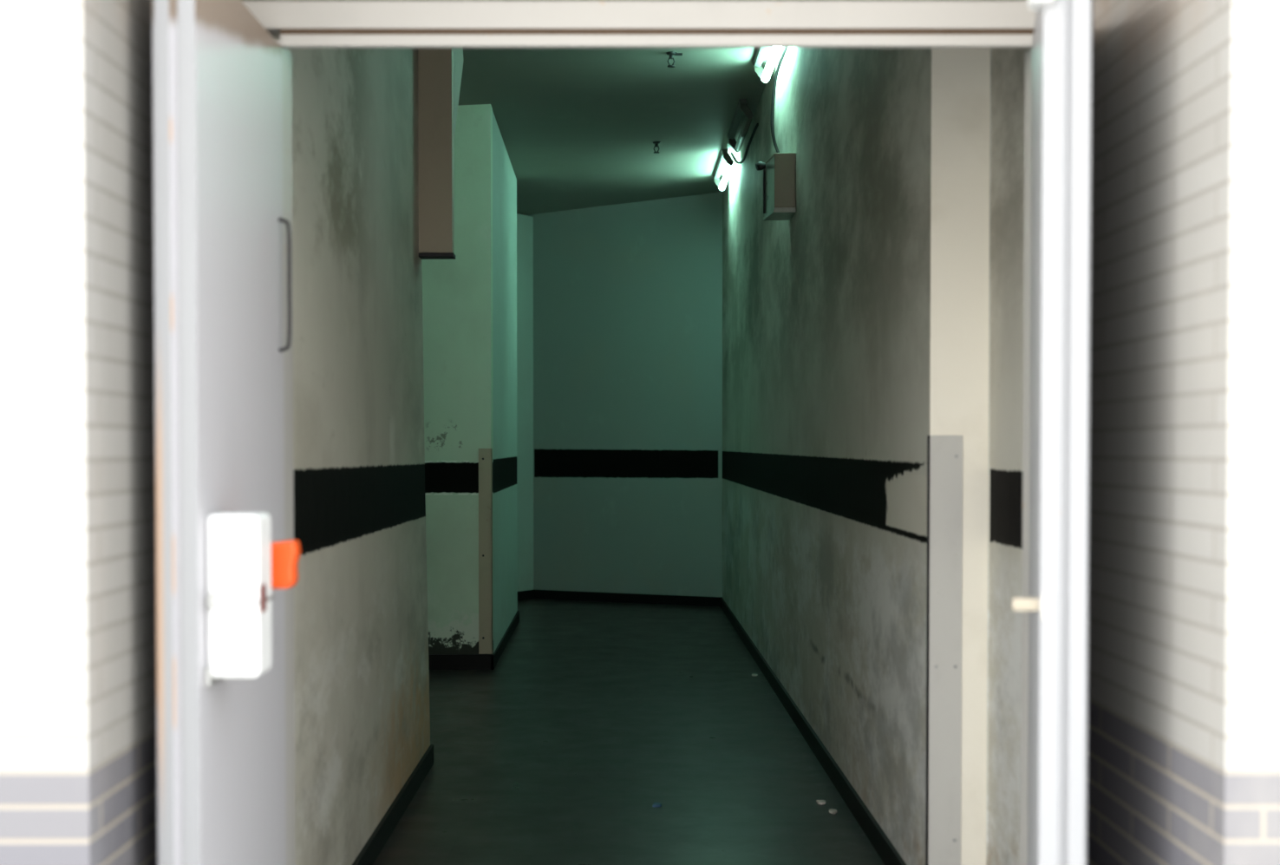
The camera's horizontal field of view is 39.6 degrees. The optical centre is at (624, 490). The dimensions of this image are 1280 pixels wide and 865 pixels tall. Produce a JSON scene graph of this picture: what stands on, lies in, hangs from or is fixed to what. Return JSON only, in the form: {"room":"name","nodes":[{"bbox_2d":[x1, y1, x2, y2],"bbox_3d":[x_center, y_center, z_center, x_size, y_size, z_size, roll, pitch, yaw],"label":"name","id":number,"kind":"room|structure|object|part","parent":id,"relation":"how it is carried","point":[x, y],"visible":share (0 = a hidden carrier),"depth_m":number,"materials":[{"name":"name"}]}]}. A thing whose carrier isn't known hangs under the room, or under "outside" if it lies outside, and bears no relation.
{"room":"building exterior doorway","nodes":[
{"label":"building exterior doorway","id":0,"kind":"room"},
{"bbox_2d":[0,0,156,864],"bbox_3d":[-2.925,-0.782,3.362,4.150,4.200,1.140,0,1,0],"label":"wall","id":1,"kind":"structure","parent":0,"point":[78,774],"depth_m":2.82,"materials":[{"name":"brick"}]},
{"bbox_2d":[273,37,430,864],"bbox_3d":[-0.955,-0.494,5.895,0.190,3.500,3.910,0,1,0],"label":"wall","id":2,"kind":"structure","parent":0,"point":[362,715],"depth_m":5.71,"materials":[{"name":"paint"}]},
{"bbox_2d":[352,744,433,864],"bbox_3d":[-0.853,1.213,5.936,0.015,0.085,3.910,0,1,0],"label":"baseboard","id":3,"kind":"structure","parent":2,"relation":"attached to","point":[381,834],"depth_m":6.57,"materials":[{"name":"black plastic"}]},
{"bbox_2d":[417,47,463,259],"bbox_3d":[-0.882,-1.644,7.682,0.336,1.318,0.540,0,1,0],"label":"beam","id":4,"kind":"structure","parent":2,"relation":"attached to","point":[440,69],"depth_m":7.43,"materials":[{"name":"brown paint"}]},
{"bbox_3d":[-0.794,-0.989,7.478,0.160,0.018,0.100,0,1,0],"label":"rail","id":5,"kind":"part","parent":4,"relation":"part of","materials":[{"name":"metal"}]},
{"bbox_2d":[421,104,493,653],"bbox_3d":[-2.019,-0.652,11.262,2.362,3.553,0.150,0,1,0],"label":"wall","id":6,"kind":"structure","parent":0,"point":[457,293],"depth_m":11.19,"materials":[{"name":"paint"}]},
{"bbox_2d":[428,653,493,669],"bbox_3d":[-2.013,1.079,11.220,2.375,0.095,0.020,0,1,0],"label":"baseboard","id":7,"kind":"structure","parent":6,"relation":"attached to","point":[435,661],"depth_m":11.21,"materials":[{"name":"black plastic"}]},
{"bbox_2d":[478,448,492,653],"bbox_3d":[-0.875,0.378,11.224,0.085,1.295,0.038,0,1,0],"label":"guard","id":8,"kind":"object","parent":6,"relation":"attached to","point":[485,454],"visible":1,"depth_m":11.21,"materials":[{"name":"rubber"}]},
{"bbox_3d":[-0.836,0.378,11.225,0.005,1.295,0.035,0,1,0],"label":"edge plate","id":9,"kind":"part","parent":8,"relation":"part of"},
{"bbox_2d":[492,111,517,652],"bbox_3d":[-0.919,-0.686,12.812,0.162,3.545,2.950,0,1,0],"label":"wall","id":10,"kind":"structure","parent":0,"point":[504,178],"depth_m":12.46,"materials":[{"name":"paint"}]},
{"bbox_2d":[490,610,519,669],"bbox_3d":[-0.844,1.046,12.774,0.015,0.085,3.130,0,1,0],"label":"baseboard","id":11,"kind":"structure","parent":10,"relation":"attached to","point":[499,650],"depth_m":12.43,"materials":[{"name":"black plastic"}]},
{"bbox_2d":[516,213,533,591],"bbox_3d":[-1.067,-0.766,16.386,0.465,3.530,0.640,0,1,0],"label":"pilaster","id":12,"kind":"object","parent":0,"point":[525,223],"visible":0.21,"depth_m":16.34,"materials":[{"name":"paint"}]},
{"bbox_2d":[457,47,772,215],"bbox_3d":[-0.950,-2.553,10.616,4.500,0.515,13.450,0,1,0],"label":"ceiling","id":13,"kind":"structure","parent":0,"point":[578,127],"depth_m":11.69,"materials":[{"name":"white paint"}]},
{"bbox_2d":[653,141,660,153],"bbox_3d":[0.232,-2.482,12.843,0.063,0.082,0.064,0,1,0],"label":"sprinkler head","id":14,"kind":"object","parent":13,"relation":"attached to","point":[656,143],"visible":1,"depth_m":12.84},
{"bbox_2d":[666,51,682,67],"bbox_3d":[0.277,-2.413,9.944,0.094,0.082,0.064,0,1,0],"label":"sprinkler head","id":15,"kind":"object","parent":13,"relation":"attached to","point":[670,54],"visible":1,"depth_m":9.94},
{"bbox_2d":[713,148,733,190],"bbox_3d":[0.776,-2.514,13.943,0.094,0.134,1.300,0,1,0],"label":"lamp","id":16,"kind":"object","parent":13,"relation":"attached to","point":[724,155],"visible":1,"depth_m":13.80,"materials":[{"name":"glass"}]},
{"bbox_2d":[727,98,753,152],"bbox_3d":[0.782,-2.468,12.043,0.094,0.134,1.300,0,1,0],"label":"lamp","id":17,"kind":"object","parent":13,"relation":"attached to","point":[741,107],"visible":1,"depth_m":11.90,"materials":[{"name":"metal"}]},
{"bbox_2d":[730,123,758,163],"bbox_3d":[0.826,-2.404,12.419,0.035,0.218,1.757,0,1,-2],"label":"cable","id":18,"kind":"object","parent":13,"relation":"hanging from","point":[757,124],"visible":1,"depth_m":12.02,"materials":[{"name":"rubber"}]},
{"bbox_2d":[752,47,781,83],"bbox_3d":[0.789,-2.409,9.644,0.094,0.134,1.300,0,1,0],"label":"lamp","id":19,"kind":"object","parent":13,"relation":"attached to","point":[764,75],"visible":0.55,"depth_m":9.98,"materials":[{"name":"glass"}]},
{"bbox_2d":[527,191,722,596],"bbox_3d":[-0.625,-0.822,16.422,3.589,3.640,0.134,1,2,27],"label":"wall","id":20,"kind":"structure","parent":0,"point":[628,297],"depth_m":16.01,"materials":[{"name":"paint"}]},
{"bbox_2d":[517,588,720,607],"bbox_3d":[-0.055,0.965,16.082,1.989,0.085,0.468,0,1,13],"label":"baseboard","id":21,"kind":"structure","parent":20,"relation":"attached to","point":[529,594],"depth_m":16.08,"materials":[{"name":"black plastic"}]},
{"bbox_2d":[372,598,884,864],"bbox_3d":[-0.950,1.189,10.707,4.500,0.100,13.450,0,1,0],"label":"floor","id":22,"kind":"structure","parent":0,"point":[591,715],"depth_m":7.96,"materials":[{"name":"plastic"}]},
{"bbox_2d":[653,802,661,806],"bbox_3d":[0.130,1.226,6.956,0.033,0.008,0.058,0,1,8],"label":"paper scrap","id":23,"kind":"object","parent":22,"relation":"on","point":[655,804],"visible":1,"depth_m":6.94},
{"bbox_2d":[816,799,825,803],"bbox_3d":[0.777,1.225,7.007,0.035,0.008,0.050,0,1,0],"label":"flake","id":24,"kind":"object","parent":22,"relation":"on","point":[819,801],"visible":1,"depth_m":7.00,"materials":[{"name":"white paint"}]},
{"bbox_2d":[829,808,836,814],"bbox_3d":[0.802,1.230,6.827,0.031,0.008,0.067,0,1,0],"label":"flake","id":25,"kind":"object","parent":22,"relation":"on","point":[833,811],"visible":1,"depth_m":6.82,"materials":[{"name":"white paint"}]},
{"bbox_2d":[721,47,1031,864],"bbox_3d":[1.079,-0.662,9.912,0.442,3.640,11.950,0,1,0],"label":"wall","id":26,"kind":"structure","parent":0,"point":[881,317],"depth_m":6.05,"materials":[{"name":"paint"}]},
{"bbox_2d":[755,152,796,220],"bbox_3d":[0.784,-1.585,9.275,0.190,0.304,0.327,0,1,0],"label":"wall box","id":27,"kind":"object","parent":26,"relation":"attached to","point":[779,169],"visible":1,"depth_m":9.12,"materials":[{"name":"metal"}]},
{"bbox_3d":[0.740,-1.595,9.409,0.010,0.250,0.030,0,1,0],"label":"rail","id":28,"kind":"part","parent":27,"relation":"part of","materials":[{"name":"metal"}]},
{"bbox_2d":[770,47,787,152],"bbox_3d":[0.823,-2.045,9.360,0.083,0.634,0.083,1,2,37],"label":"cable","id":29,"kind":"object","parent":27,"relation":"attached to","point":[785,48],"visible":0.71,"depth_m":9.35,"materials":[{"name":"rubber"}]},
{"bbox_2d":[720,596,906,864],"bbox_3d":[0.872,1.099,10.575,0.025,0.085,10.710,0,1,0],"label":"baseboard","id":30,"kind":"structure","parent":26,"relation":"attached to","point":[884,848],"depth_m":7.63,"materials":[{"name":"black plastic"}]},
{"bbox_2d":[925,435,962,864],"bbox_3d":[0.936,0.555,5.208,0.101,1.436,0.018,0,1,0],"label":"guard","id":31,"kind":"object","parent":26,"relation":"attached to","point":[944,453],"visible":1,"depth_m":5.20,"materials":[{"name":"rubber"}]},
{"bbox_3d":[0.888,0.555,5.208,0.005,1.436,0.018,0,1,0],"label":"edge plate","id":32,"kind":"part","parent":31,"relation":"part of","materials":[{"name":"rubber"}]},
{"bbox_2d":[1087,0,1279,864],"bbox_3d":[2.977,-0.782,3.362,4.047,4.200,1.140,0,1,0],"label":"wall","id":33,"kind":"structure","parent":0,"point":[1184,680],"depth_m":3.02,"materials":[{"name":"brick"},{"name":"paint"}]},
{"bbox_2d":[1012,0,1093,864],"bbox_3d":[0.812,0.186,3.415,0.141,2.238,0.813,0,1,11],"label":"door","id":34,"kind":"structure","parent":33,"relation":"in","point":[1057,603],"depth_m":3.04,"materials":[{"name":"white paint"}]},
{"bbox_3d":[0.724,0.198,3.045,0.020,0.045,0.005,0,1,11],"label":"strike plate","id":35,"kind":"part","parent":34,"relation":"part of","materials":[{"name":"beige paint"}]},
{"bbox_3d":[0.051,-2.172,3.328,1.803,1.420,1.140,0,1,0],"label":"wall","id":36,"kind":"structure","parent":0,"visible":0},
{"bbox_2d":[151,0,300,864],"bbox_3d":[-0.713,0.185,3.435,0.210,2.238,0.787,0,1,0],"label":"door","id":37,"kind":"structure","parent":36,"relation":"in","point":[225,564],"depth_m":3.10,"materials":[{"name":"grey paint"}]},
{"bbox_3d":[-0.723,0.320,3.159,0.012,0.035,0.160,0,1,0],"label":"plate","id":38,"kind":"part","parent":37,"relation":"part of","materials":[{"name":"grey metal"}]},
{"bbox_3d":[-0.717,-0.435,3.751,0.027,0.282,0.008,0,1,0],"label":"pull handle","id":39,"kind":"part","parent":37,"relation":"part of","materials":[{"name":"metal"}]},
{"bbox_3d":[-0.668,0.136,3.314,0.121,0.088,0.060,0,1,0],"label":"release handle","id":40,"kind":"part","parent":37,"relation":"part of","materials":[{"name":"orange plastic"}]},
{"bbox_2d":[241,0,1036,864],"bbox_3d":[0.051,-0.085,3.874,1.803,2.780,0.150,0,1,0],"label":"door frame","id":41,"kind":"structure","parent":36,"relation":"attached to","point":[298,23],"depth_m":3.79,"materials":[{"name":"beige paint"}]}
]}

